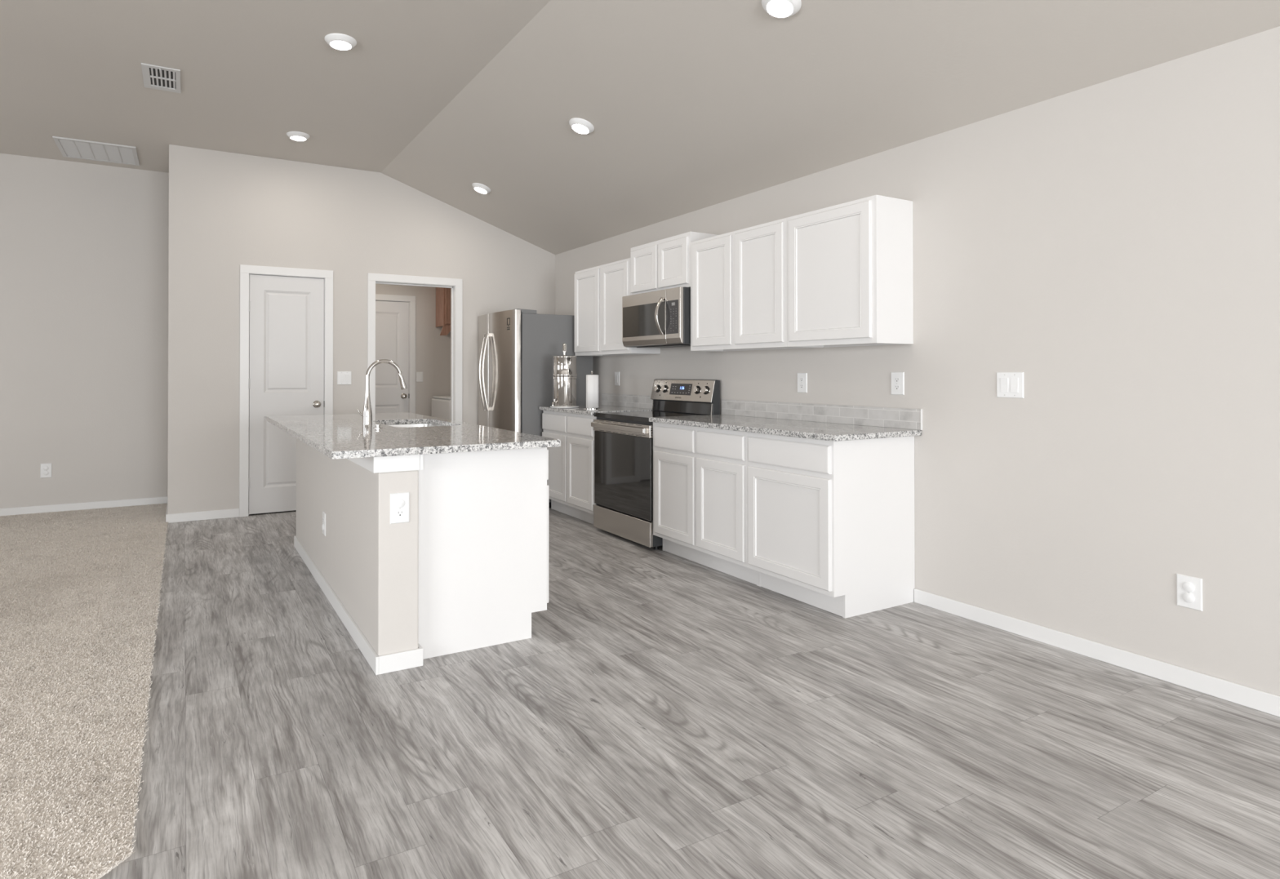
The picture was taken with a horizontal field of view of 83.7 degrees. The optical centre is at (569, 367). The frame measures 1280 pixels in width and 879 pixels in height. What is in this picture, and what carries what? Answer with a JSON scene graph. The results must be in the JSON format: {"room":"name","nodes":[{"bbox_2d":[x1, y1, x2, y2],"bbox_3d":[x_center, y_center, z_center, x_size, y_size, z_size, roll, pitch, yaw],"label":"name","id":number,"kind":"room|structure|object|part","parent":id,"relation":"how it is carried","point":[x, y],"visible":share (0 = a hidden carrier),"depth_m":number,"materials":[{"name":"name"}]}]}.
{"room":"kitchen","nodes":[
{"label":"kitchen","id":0,"kind":"room"},
{"bbox_2d":[0,153,168,508],"bbox_3d":[-4.980,-0.276,5.953,5.300,3.065,0.120,0,0,-29],"label":"wall","id":1,"kind":"structure","parent":0,"point":[84,247],"depth_m":6.26,"materials":[{"name":"beige paint"}]},
{"bbox_2d":[40,462,52,478],"bbox_3d":[-4.514,0.887,6.124,0.080,0.124,0.012,0,0,-29],"label":"wall outlet","id":2,"kind":"object","parent":1,"relation":"attached to","point":[45,468],"visible":1,"depth_m":6.12,"materials":[{"name":"white plastic"}]},
{"bbox_2d":[0,496,167,515],"bbox_3d":[-5.493,1.218,5.590,4.062,0.072,0.013,0,0,-29],"label":"baseboard","id":3,"kind":"structure","parent":1,"relation":"attached to","point":[156,500],"depth_m":6.24,"materials":[{"name":"white paint"}]},
{"bbox_2d":[296,438,418,656],"bbox_3d":[-1.274,0.838,3.969,0.166,0.812,2.400,0,0,-29],"label":"wall","id":4,"kind":"structure","parent":0,"point":[371,563],"depth_m":3.09,"materials":[{"name":"beige paint"}]},
{"bbox_2d":[321,511,325,536],"bbox_3d":[-1.376,0.872,3.970,0.012,0.124,0.080,0,0,-29],"label":"wall outlet","id":5,"kind":"object","parent":4,"relation":"attached to","point":[323,526],"visible":1,"depth_m":3.95,"materials":[{"name":"white plastic"}]},
{"bbox_2d":[293,536,422,675],"bbox_3d":[-1.269,1.208,3.961,0.196,0.072,2.413,0,0,-29],"label":"baseboard","id":6,"kind":"structure","parent":4,"relation":"attached to","point":[384,664],"depth_m":3.06,"materials":[{"name":"white paint"}]},
{"bbox_2d":[346,454,419,473],"bbox_3d":[-1.280,0.396,3.958,0.190,0.072,2.417,0,0,-29],"label":"trim","id":7,"kind":"structure","parent":4,"relation":"on","point":[411,462],"depth_m":2.90,"materials":[{"name":"white paint"}]},
{"bbox_2d":[390,492,409,524],"bbox_3d":[-0.695,0.576,2.912,0.080,0.124,0.012,0,0,-29],"label":"wall outlet","id":8,"kind":"object","parent":4,"relation":"attached to","point":[399,502],"visible":1,"depth_m":2.91,"materials":[{"name":"white plastic"}]},
{"bbox_2d":[395,509,404,516],"bbox_3d":[-0.695,0.596,2.911,0.033,0.029,0.001,0,0,-29],"label":"receptacle","id":9,"kind":"object","parent":8,"relation":"attached to","point":[399,513],"depth_m":2.91,"materials":[{"name":"grey plastic"}]},
{"bbox_2d":[167,144,555,514],"bbox_3d":[-1.728,-0.287,6.644,3.525,3.095,0.120,0,0,-29],"label":"wall","id":10,"kind":"structure","parent":0,"point":[228,211],"depth_m":6.18,"materials":[{"name":"beige paint"}]},
{"bbox_2d":[165,508,239,523],"bbox_3d":[-1.702,1.224,6.572,3.538,0.072,0.013,0,0,-29],"label":"baseboard","id":11,"kind":"structure","parent":10,"relation":"attached to","point":[233,513],"depth_m":5.85,"materials":[{"name":"white paint"}]},
{"bbox_2d":[248,274,324,514],"bbox_3d":[-2.449,0.227,6.164,0.618,2.038,0.107,0,0,-29],"label":"door","id":12,"kind":"structure","parent":10,"relation":"in","point":[286,313],"depth_m":6.16,"materials":[{"name":"white paint"}]},
{"bbox_3d":[-2.226,0.323,6.265,0.064,0.064,0.072,0,0,-29],"label":"knob","id":13,"kind":"part","parent":12,"relation":"part of","materials":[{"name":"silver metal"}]},
{"bbox_2d":[239,264,333,516],"bbox_3d":[-2.478,0.195,6.223,0.757,2.126,0.133,0,0,-29],"label":"trim","id":14,"kind":"structure","parent":10,"relation":"attached to","point":[245,270],"depth_m":6.02,"materials":[{"name":"white paint"}]},
{"bbox_2d":[337,371,351,384],"bbox_3d":[-2.030,0.093,6.402,0.124,0.120,0.011,0,0,-29],"label":"light switch","id":15,"kind":"object","parent":10,"relation":"attached to","point":[343,377],"visible":1,"depth_m":6.40,"materials":[{"name":"white plastic"}]},
{"bbox_2d":[367,272,462,422],"bbox_3d":[-1.477,0.198,6.767,0.909,2.126,0.133,0,0,-29],"label":"trim","id":16,"kind":"structure","parent":10,"relation":"attached to","point":[455,285],"depth_m":6.88,"materials":[{"name":"white paint"}]},
{"bbox_2d":[375,284,450,416],"bbox_3d":[-2.018,0.022,8.459,2.300,2.500,0.120,0,0,-29],"label":"wall","id":17,"kind":"structure","parent":0,"point":[433,350],"depth_m":8.56,"materials":[{"name":"beige paint"}]},
{"bbox_2d":[375,301,408,413],"bbox_3d":[-2.256,0.240,8.243,0.808,2.038,0.107,0,0,-29],"label":"door","id":18,"kind":"structure","parent":17,"relation":"in","point":[392,318],"depth_m":8.36,"materials":[{"name":"white paint"}]},
{"bbox_3d":[-1.953,0.337,8.387,0.064,0.064,0.072,0,0,-29],"label":"knob","id":19,"kind":"part","parent":18,"relation":"part of","materials":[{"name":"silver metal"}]},
{"bbox_2d":[375,293,415,413],"bbox_3d":[-2.288,0.208,8.301,0.955,2.126,0.133,0,0,-29],"label":"trim","id":20,"kind":"structure","parent":17,"relation":"attached to","point":[411,300],"depth_m":8.45,"materials":[{"name":"white paint"}]},
{"bbox_2d":[416,372,422,382],"bbox_3d":[-1.794,0.112,8.505,0.080,0.118,0.011,0,0,-29],"label":"light switch","id":21,"kind":"object","parent":17,"relation":"attached to","point":[419,375],"visible":1,"depth_m":8.50,"materials":[{"name":"white plastic"}]},
{"bbox_2d":[435,287,450,335],"bbox_3d":[-1.251,-0.760,8.629,0.755,0.772,0.320,0,0,-29],"label":"laundry cabinet","id":22,"kind":"object","parent":17,"relation":"attached to","point":[442,295],"visible":0.17,"depth_m":8.37,"materials":[{"name":"brown wood"}]},
{"bbox_3d":[-1.313,-0.820,8.424,0.330,0.615,0.019,0,0,-29],"label":"door","id":23,"kind":"part","parent":22,"relation":"part of","materials":[{"name":"brown wood"}]},
{"bbox_2d":[0,0,1279,254],"bbox_3d":[-1.018,-1.559,1.202,7.720,0.760,12.267,0,0,-29],"label":"ceiling","id":24,"kind":"structure","parent":0,"point":[691,105],"depth_m":4.00,"materials":[{"name":"beige paint"}]},
{"bbox_2d":[52,136,139,165],"bbox_3d":[-3.935,-1.803,5.937,0.557,0.012,0.570,0,0,-29],"label":"ceiling vent","id":25,"kind":"object","parent":24,"relation":"in","point":[68,147],"visible":1,"depth_m":5.92,"materials":[{"name":"white metal"}]},
{"bbox_2d":[141,62,180,93],"bbox_3d":[-2.561,-1.807,4.461,0.206,0.023,0.395,0,0,-29],"label":"ceiling vent","id":26,"kind":"object","parent":24,"relation":"in","point":[154,77],"visible":1,"depth_m":4.45,"materials":[{"name":"white metal"}]},
{"bbox_2d":[286,131,310,141],"bbox_3d":[-2.114,-1.796,5.532,0.172,0.029,0.172,0,0,-29],"label":"recessed light","id":27,"kind":"object","parent":24,"relation":"in","point":[295,135],"visible":1,"depth_m":5.49,"materials":[{"name":"white plastic"}]},
{"bbox_2d":[290,136,306,141],"bbox_3d":[-2.114,-1.796,5.532,0.114,0.028,0.114,0,0,-29],"label":"diffuser","id":28,"kind":"object","parent":27,"relation":"attached to","point":[295,138],"depth_m":5.52,"materials":[{"name":"white plastic"}]},
{"bbox_2d":[324,33,356,50],"bbox_3d":[-1.275,-1.807,3.957,0.172,0.029,0.172,0,0,-29],"label":"recessed light","id":29,"kind":"object","parent":24,"relation":"in","point":[340,42],"visible":1,"depth_m":3.92,"materials":[{"name":"white plastic"}]},
{"bbox_2d":[329,40,351,49],"bbox_3d":[-1.275,-1.806,3.957,0.114,0.028,0.114,0,0,-29],"label":"diffuser","id":30,"kind":"object","parent":29,"relation":"attached to","point":[338,45],"depth_m":3.95,"materials":[{"name":"white plastic"}]},
{"bbox_2d":[471,182,491,194],"bbox_3d":[-0.770,-1.564,6.209,0.163,0.073,0.172,0,0,-25],"label":"recessed light","id":31,"kind":"object","parent":24,"relation":"in","point":[482,188],"visible":1,"depth_m":6.17,"materials":[{"name":"white plastic"}]},
{"bbox_2d":[474,187,486,193],"bbox_3d":[-0.774,-1.558,6.207,0.114,0.028,0.114,21,-10,-27],"label":"diffuser","id":32,"kind":"object","parent":31,"relation":"attached to","point":[482,190],"depth_m":6.19,"materials":[{"name":"white plastic"}]},
{"bbox_2d":[568,117,594,134],"bbox_3d":[0.077,-1.575,4.644,0.163,0.073,0.172,0,0,-25],"label":"recessed light","id":33,"kind":"object","parent":24,"relation":"in","point":[580,126],"visible":1,"depth_m":4.61,"materials":[{"name":"white plastic"}]},
{"bbox_2d":[572,124,588,133],"bbox_3d":[0.073,-1.569,4.642,0.114,0.028,0.114,21,-10,-27],"label":"diffuser","id":34,"kind":"object","parent":33,"relation":"attached to","point":[579,128],"depth_m":4.63,"materials":[{"name":"white plastic"}]},
{"bbox_2d":[761,0,801,17],"bbox_3d":[0.923,-1.583,3.101,0.163,0.073,0.172,0,0,-25],"label":"recessed light","id":35,"kind":"object","parent":24,"relation":"in","point":[775,8],"visible":1,"depth_m":3.09,"materials":[{"name":"white plastic"}]},
{"bbox_2d":[766,0,793,17],"bbox_3d":[0.919,-1.577,3.099,0.114,0.028,0.114,21,-10,-27],"label":"diffuser","id":36,"kind":"object","parent":35,"relation":"attached to","point":[775,8],"depth_m":3.09,"materials":[{"name":"white plastic"}]},
{"bbox_2d":[99,507,1279,878],"bbox_3d":[-1.230,1.277,1.449,7.600,0.100,12.936,0,0,-29],"label":"floor","id":37,"kind":"structure","parent":0,"point":[664,715],"depth_m":2.29,"materials":[{"name":"grey wood"}]},
{"bbox_2d":[0,503,168,878],"bbox_3d":[-3.988,1.233,2.847,4.062,0.006,6.241,0,0,-29],"label":"carpet","id":38,"kind":"object","parent":37,"relation":"on","point":[80,595],"visible":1,"depth_m":2.79,"materials":[{"name":"beige carpet"}]},
{"bbox_2d":[431,395,450,419],"bbox_3d":[-1.208,0.796,8.409,0.680,0.912,0.680,0,0,-29],"label":"washing machine","id":39,"kind":"object","parent":37,"relation":"on","point":[440,405],"visible":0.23,"depth_m":8.22,"materials":[{"name":"white metal"}]},
{"bbox_3d":[-1.208,0.350,8.412,0.670,0.020,0.660,0,0,-29],"label":"lid","id":40,"kind":"part","parent":39,"relation":"part of","materials":[{"name":"white metal"}]},
{"bbox_2d":[417,447,549,659],"bbox_3d":[-0.548,0.798,3.483,0.641,0.884,0.746,0,0,-29],"label":"base cabinet","id":41,"kind":"object","parent":37,"relation":"on","point":[484,515],"visible":0.77,"depth_m":3.14,"materials":[{"name":"white paint"}]},
{"bbox_2d":[419,454,423,470],"bbox_3d":[-0.630,0.390,2.976,0.014,0.072,0.070,0,0,-29],"label":"trim","id":42,"kind":"structure","parent":41,"relation":"attached to","point":[421,456],"depth_m":2.94,"materials":[{"name":"white paint"}]},
{"bbox_3d":[-0.275,0.456,3.633,0.019,0.140,0.718,0,0,-29],"label":"drawer","id":43,"kind":"part","parent":41,"relation":"part of","materials":[{"name":"white paint"}]},
{"bbox_3d":[-0.275,0.826,3.631,0.019,0.548,0.718,0,0,-29],"label":"door","id":44,"kind":"part","parent":41,"relation":"part of","materials":[{"name":"white paint"}]},
{"bbox_2d":[477,308,592,507],"bbox_3d":[-0.398,0.374,6.772,0.911,1.776,0.900,0,0,-29],"label":"refrigerator","id":45,"kind":"object","parent":37,"relation":"on","point":[517,348],"visible":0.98,"depth_m":6.37,"materials":[{"name":"grey metal"}]},
{"bbox_3d":[-0.820,0.039,6.692,0.086,0.725,0.034,0,0,-29],"label":"handle","id":46,"kind":"part","parent":45,"relation":"part of","materials":[{"name":"silver metal"}]},
{"bbox_3d":[-0.813,0.343,6.856,0.087,1.698,0.356,0,0,-29],"label":"door","id":47,"kind":"part","parent":45,"relation":"part of","materials":[{"name":"silver metal"}]},
{"bbox_3d":[-0.781,0.039,6.616,0.086,0.725,0.034,0,0,-29],"label":"handle","id":48,"kind":"part","parent":45,"relation":"part of","materials":[{"name":"silver metal"}]},
{"bbox_3d":[-0.598,0.341,6.456,0.090,1.698,0.536,0,0,-29],"label":"door","id":49,"kind":"part","parent":45,"relation":"part of","materials":[{"name":"silver metal"}]},
{"bbox_2d":[542,410,596,524],"bbox_3d":[0.242,0.815,6.039,0.631,0.884,0.909,0,0,-29],"label":"base cabinet","id":50,"kind":"object","parent":37,"relation":"on","point":[571,482],"visible":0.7,"depth_m":5.82,"materials":[{"name":"white paint"}]},
{"bbox_3d":[-0.133,0.471,6.090,0.019,0.140,0.442,0,0,-29],"label":"drawer","id":51,"kind":"part","parent":50,"relation":"part of","materials":[{"name":"white paint"}]},
{"bbox_3d":[-0.133,0.841,6.088,0.019,0.548,0.442,0,0,-29],"label":"door","id":52,"kind":"part","parent":50,"relation":"part of","materials":[{"name":"white paint"}]},
{"bbox_3d":[0.082,0.839,5.692,0.019,0.548,0.415,0,0,-29],"label":"door","id":53,"kind":"part","parent":50,"relation":"part of","materials":[{"name":"white paint"}]},
{"bbox_3d":[0.082,0.469,5.695,0.019,0.140,0.415,0,0,-29],"label":"drawer","id":54,"kind":"part","parent":50,"relation":"part of","materials":[{"name":"white paint"}]},
{"bbox_2d":[538,404,652,415],"bbox_3d":[0.232,0.358,6.043,0.650,0.030,0.918,0,0,-29],"label":"countertop","id":55,"kind":"structure","parent":50,"relation":"on","point":[580,410],"depth_m":5.83,"materials":[{"name":"stone"}]},
{"bbox_2d":[550,343,578,408],"bbox_3d":[-0.052,0.068,6.111,0.266,0.550,0.250,0,0,-29],"label":"water filter","id":56,"kind":"object","parent":55,"relation":"on","point":[564,375],"visible":1,"depth_m":6.03,"materials":[{"name":"silver metal"}]},
{"bbox_3d":[-0.045,-0.102,6.116,0.212,0.018,0.212,0,0,-29],"label":"lid","id":57,"kind":"part","parent":56,"relation":"part of","materials":[{"name":"silver metal"}]},
{"bbox_3d":[-0.045,-0.159,6.117,0.034,0.098,0.034,0,0,-29],"label":"lid knob","id":58,"kind":"part","parent":56,"relation":"part of","materials":[{"name":"silver metal"}]},
{"bbox_2d":[583,371,600,408],"bbox_3d":[0.185,0.184,5.921,0.140,0.314,0.140,0,0,-29],"label":"paper towel roll","id":59,"kind":"object","parent":55,"relation":"on","point":[592,380],"visible":1,"depth_m":5.88,"materials":[{"name":"white paper"}]},
{"bbox_2d":[591,378,719,549],"bbox_3d":[0.618,0.670,5.289,0.650,1.164,0.758,0,0,-29],"label":"range","id":60,"kind":"object","parent":37,"relation":"on","point":[624,440],"visible":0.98,"depth_m":5.16,"materials":[{"name":"grey metal"}]},
{"bbox_3d":[0.346,0.433,5.149,0.036,0.040,0.708,0,0,-29],"label":"handle","id":61,"kind":"part","parent":60,"relation":"part of","materials":[{"name":"silver metal"}]},
{"bbox_3d":[0.375,1.138,5.154,0.027,0.170,0.754,0,0,-29],"label":"storage drawer","id":62,"kind":"part","parent":60,"relation":"part of","materials":[{"name":"silver metal"}]},
{"bbox_3d":[0.378,0.764,5.158,0.020,0.561,0.752,0,0,-29],"label":"oven door","id":63,"kind":"part","parent":60,"relation":"part of","materials":[{"name":"black glass"}]},
{"bbox_2d":[593,410,708,422],"bbox_3d":[0.613,0.360,5.289,0.564,0.032,0.758,0,0,-29],"label":"cooktop","id":64,"kind":"object","parent":60,"relation":"in","point":[642,416],"depth_m":5.25,"materials":[{"name":"black glass"}]},
{"bbox_3d":[0.845,0.165,5.418,0.020,0.086,0.260,0,0,-29],"label":"display panel","id":65,"kind":"part","parent":60,"relation":"part of","materials":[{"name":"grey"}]},
{"bbox_3d":[0.846,0.301,5.416,0.011,0.080,0.718,0,0,-29],"label":"panel","id":66,"kind":"part","parent":60,"relation":"part of","materials":[{"name":"black ceramic"}]},
{"bbox_2d":[653,422,758,586],"bbox_3d":[1.046,0.805,4.560,0.631,0.884,0.923,0,0,-29],"label":"base cabinet","id":67,"kind":"object","parent":37,"relation":"on","point":[700,474],"visible":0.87,"depth_m":4.34,"materials":[{"name":"white paint"}]},
{"bbox_3d":[0.675,0.832,4.602,0.019,0.548,0.420,0,0,-29],"label":"door","id":68,"kind":"part","parent":67,"relation":"part of","materials":[{"name":"white paint"}]},
{"bbox_3d":[0.675,0.462,4.604,0.019,0.140,0.420,0,0,-29],"label":"drawer","id":69,"kind":"part","parent":67,"relation":"part of","materials":[{"name":"white paint"}]},
{"bbox_3d":[0.889,0.459,4.210,0.019,0.140,0.420,0,0,-29],"label":"drawer","id":70,"kind":"part","parent":67,"relation":"part of","materials":[{"name":"white paint"}]},
{"bbox_3d":[0.889,0.829,4.208,0.019,0.548,0.420,0,0,-29],"label":"door","id":71,"kind":"part","parent":67,"relation":"part of","materials":[{"name":"white paint"}]},
{"bbox_2d":[648,414,921,441],"bbox_3d":[1.193,0.347,4.273,0.650,0.030,1.570,0,0,-29],"label":"countertop","id":72,"kind":"structure","parent":67,"relation":"on","point":[833,432],"depth_m":3.98,"materials":[{"name":"stone"}]},
{"bbox_2d":[747,431,915,618],"bbox_3d":[1.411,0.801,3.889,0.631,0.884,0.603,0,0,-29],"label":"base cabinet","id":73,"kind":"object","parent":37,"relation":"on","point":[831,523],"visible":0.88,"depth_m":3.65,"materials":[{"name":"white paint"}]},
{"bbox_3d":[1.143,0.826,3.741,0.019,0.548,0.572,0,0,-29],"label":"door","id":74,"kind":"part","parent":73,"relation":"part of","materials":[{"name":"white paint"}]},
{"bbox_3d":[1.143,0.456,3.743,0.019,0.140,0.572,0,0,-29],"label":"drawer","id":75,"kind":"part","parent":73,"relation":"part of","materials":[{"name":"white paint"}]},
{"bbox_3d":[1.150,0.743,3.748,0.001,0.769,0.603,0,0,-29],"label":"frame","id":76,"kind":"part","parent":73,"relation":"part of","materials":[{"name":"white paint"}]},
{"bbox_3d":[-0.946,0.803,4.215,0.641,0.884,0.919,0,0,-29],"label":"cabinet","id":77,"kind":"object","parent":37,"relation":"on","visible":0},
{"bbox_2d":[266,412,560,459],"bbox_3d":[-1.064,0.335,4.048,0.995,0.050,2.479,0,0,-29],"label":"countertop","id":78,"kind":"structure","parent":77,"relation":"on","point":[344,436],"depth_m":3.37,"materials":[{"name":"stone"}]},
{"bbox_3d":[-1.045,0.319,3.874,0.048,0.020,0.048,0,0,-29],"label":"air switch button","id":79,"kind":"part","parent":78,"relation":"part of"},
{"bbox_2d":[357,359,407,424],"bbox_3d":[-1.107,0.140,4.214,0.288,0.382,0.057,0,0,-29],"label":"faucet","id":80,"kind":"object","parent":78,"relation":"on","point":[366,414],"visible":1,"depth_m":4.16,"materials":[{"name":"silver metal"}]},
{"bbox_3d":[-1.103,0.030,4.217,0.216,0.161,0.024,0,0,-29],"label":"spout","id":81,"kind":"part","parent":80,"relation":"part of","materials":[{"name":"silver metal"}]},
{"bbox_2d":[387,423,442,427],"bbox_3d":[-0.927,0.455,4.269,0.430,0.184,0.688,0,0,-29],"label":"sink","id":82,"kind":"object","parent":78,"relation":"in","point":[411,424],"visible":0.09,"depth_m":4.59,"materials":[{"name":"silver metal"}]},
{"bbox_2d":[555,26,1279,696],"bbox_3d":[2.133,-0.060,3.353,0.120,2.600,13.056,0,0,-29],"label":"wall","id":83,"kind":"structure","parent":0,"point":[1113,245],"depth_m":3.06,"materials":[{"name":"beige paint"}]},
{"bbox_2d":[614,372,619,386],"bbox_3d":[0.422,0.099,6.365,0.011,0.124,0.080,0,0,-29],"label":"light switch","id":84,"kind":"object","parent":83,"relation":"attached to","point":[616,374],"visible":1,"depth_m":6.35,"materials":[{"name":"white plastic"}]},
{"bbox_2d":[574,257,660,355],"bbox_3d":[0.386,-0.491,6.124,0.306,0.762,0.911,0,0,-29],"label":"upper cabinet","id":85,"kind":"object","parent":83,"relation":"attached to","point":[599,291],"visible":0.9,"depth_m":6.02,"materials":[{"name":"white paint"}]},
{"bbox_3d":[0.149,-0.494,6.258,0.016,0.711,0.426,0,0,-29],"label":"door","id":86,"kind":"part","parent":85,"relation":"part of","materials":[{"name":"white paint"}]},
{"bbox_3d":[0.267,-0.492,6.059,0.001,0.762,0.911,0,0,-29],"label":"frame","id":87,"kind":"part","parent":85,"relation":"part of","materials":[{"name":"white paint"}]},
{"bbox_3d":[0.368,-0.497,5.853,0.016,0.711,0.409,0,0,-29],"label":"door","id":88,"kind":"part","parent":85,"relation":"part of","materials":[{"name":"white paint"}]},
{"bbox_2d":[601,393,653,408],"bbox_3d":[0.515,0.289,6.193,0.008,0.109,0.902,0,0,-29],"label":"backsplash","id":89,"kind":"structure","parent":83,"relation":"attached to","point":[607,399],"depth_m":6.21,"materials":[{"name":"grey tile"}]},
{"bbox_2d":[630,231,717,295],"bbox_3d":[0.786,-0.760,5.391,0.305,0.388,0.759,0,0,-29],"label":"upper cabinet","id":90,"kind":"object","parent":83,"relation":"attached to","point":[664,264],"visible":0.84,"depth_m":5.26,"materials":[{"name":"white paint"}]},
{"bbox_3d":[0.571,-0.757,5.484,0.016,0.331,0.351,0,0,-29],"label":"door","id":91,"kind":"part","parent":90,"relation":"part of","materials":[{"name":"white paint"}]},
{"bbox_2d":[622,286,690,347],"bbox_3d":[0.725,-0.360,5.357,0.436,0.406,0.750,0,0,-29],"label":"microwave","id":92,"kind":"object","parent":90,"relation":"attached to","point":[661,318],"visible":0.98,"depth_m":5.20,"materials":[{"name":"grey metal"}]},
{"bbox_3d":[0.564,-0.365,5.370,0.028,0.397,0.574,0,0,-29],"label":"door","id":93,"kind":"part","parent":92,"relation":"part of","materials":[{"name":"silver metal"}]},
{"bbox_3d":[0.644,-0.372,5.116,0.064,0.271,0.030,0,0,-29],"label":"handle","id":94,"kind":"part","parent":92,"relation":"part of","materials":[{"name":"silver metal"}]},
{"bbox_3d":[0.667,-0.761,5.326,0.001,0.388,0.759,0,0,-29],"label":"frame","id":95,"kind":"part","parent":90,"relation":"part of","materials":[{"name":"white paint"}]},
{"bbox_3d":[0.748,-0.759,5.159,0.016,0.331,0.348,0,0,-29],"label":"door","id":96,"kind":"part","parent":90,"relation":"part of","materials":[{"name":"white paint"}]},
{"bbox_2d":[690,217,808,351],"bbox_3d":[1.185,-0.501,4.654,0.306,0.762,0.909,0,0,-29],"label":"upper cabinet","id":97,"kind":"object","parent":83,"relation":"attached to","point":[739,277],"visible":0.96,"depth_m":4.52,"materials":[{"name":"white paint"}]},
{"bbox_3d":[0.952,-0.504,4.780,0.016,0.711,0.397,0,0,-29],"label":"door","id":98,"kind":"part","parent":97,"relation":"part of","materials":[{"name":"white paint"}]},
{"bbox_3d":[1.164,-0.506,4.388,0.016,0.711,0.414,0,0,-29],"label":"door","id":99,"kind":"part","parent":97,"relation":"part of","materials":[{"name":"white paint"}]},
{"bbox_2d":[797,373,807,392],"bbox_3d":[1.458,0.095,4.461,0.007,0.124,0.080,0,0,-29],"label":"wall outlet","id":100,"kind":"object","parent":83,"relation":"attached to","point":[802,377],"visible":1,"depth_m":4.45,"materials":[{"name":"white plastic"}]},
{"bbox_2d":[721,399,922,430],"bbox_3d":[1.473,0.277,4.426,0.011,0.110,1.577,0,0,-29],"label":"backsplash","id":101,"kind":"structure","parent":83,"relation":"attached to","point":[888,417],"depth_m":4.26,"materials":[{"name":"grey tile"}]},
{"bbox_3d":[1.849,0.273,3.735,0.011,0.110,0.004,0,0,-29],"label":"edge trim","id":102,"kind":"part","parent":101,"relation":"part of","materials":[{"name":"white tile"}]},
{"bbox_2d":[786,195,913,347],"bbox_3d":[1.549,-0.505,3.984,0.306,0.762,0.614,0,0,-29],"label":"upper cabinet","id":103,"kind":"object","parent":83,"relation":"attached to","point":[850,267],"visible":1,"depth_m":3.78,"materials":[{"name":"white paint"}]},
{"bbox_3d":[1.420,-0.509,3.917,0.016,0.711,0.562,0,0,-29],"label":"door","id":104,"kind":"part","parent":103,"relation":"part of","materials":[{"name":"white paint"}]},
{"bbox_2d":[891,372,904,395],"bbox_3d":[1.782,0.086,3.865,0.007,0.124,0.080,0,0,-29],"label":"wall outlet","id":105,"kind":"object","parent":83,"relation":"attached to","point":[897,378],"visible":1,"depth_m":3.86,"materials":[{"name":"white plastic"}]},
{"bbox_2d":[893,384,899,390],"bbox_3d":[1.779,0.106,3.864,0.001,0.029,0.033,0,0,-29],"label":"receptacle","id":106,"kind":"object","parent":105,"relation":"attached to","point":[896,387],"depth_m":3.86,"materials":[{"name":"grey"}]},
{"bbox_2d":[893,377,899,382],"bbox_3d":[1.779,0.065,3.864,0.001,0.029,0.033,0,0,-29],"label":"receptacle","id":107,"kind":"object","parent":105,"relation":"attached to","point":[895,379],"depth_m":3.86,"materials":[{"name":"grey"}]},
{"bbox_2d":[996,372,1023,398],"bbox_3d":[2.066,0.082,3.338,0.011,0.120,0.124,0,0,-29],"label":"light switch","id":108,"kind":"object","parent":83,"relation":"attached to","point":[1009,384],"visible":1,"depth_m":3.33,"materials":[{"name":"white plastic"}]},
{"bbox_2d":[914,588,1279,717],"bbox_3d":[3.510,1.186,0.672,0.013,0.072,7.044,0,0,-29],"label":"baseboard","id":109,"kind":"structure","parent":83,"relation":"attached to","point":[1263,701],"depth_m":2.95,"materials":[{"name":"white paint"}]},
{"bbox_2d":[1176,573,1202,611],"bbox_3d":[2.387,0.867,2.740,0.012,0.124,0.080,0,0,-29],"label":"wall outlet","id":110,"kind":"object","parent":83,"relation":"attached to","point":[1188,588],"visible":1,"depth_m":2.73,"materials":[{"name":"white plastic"}]}
]}

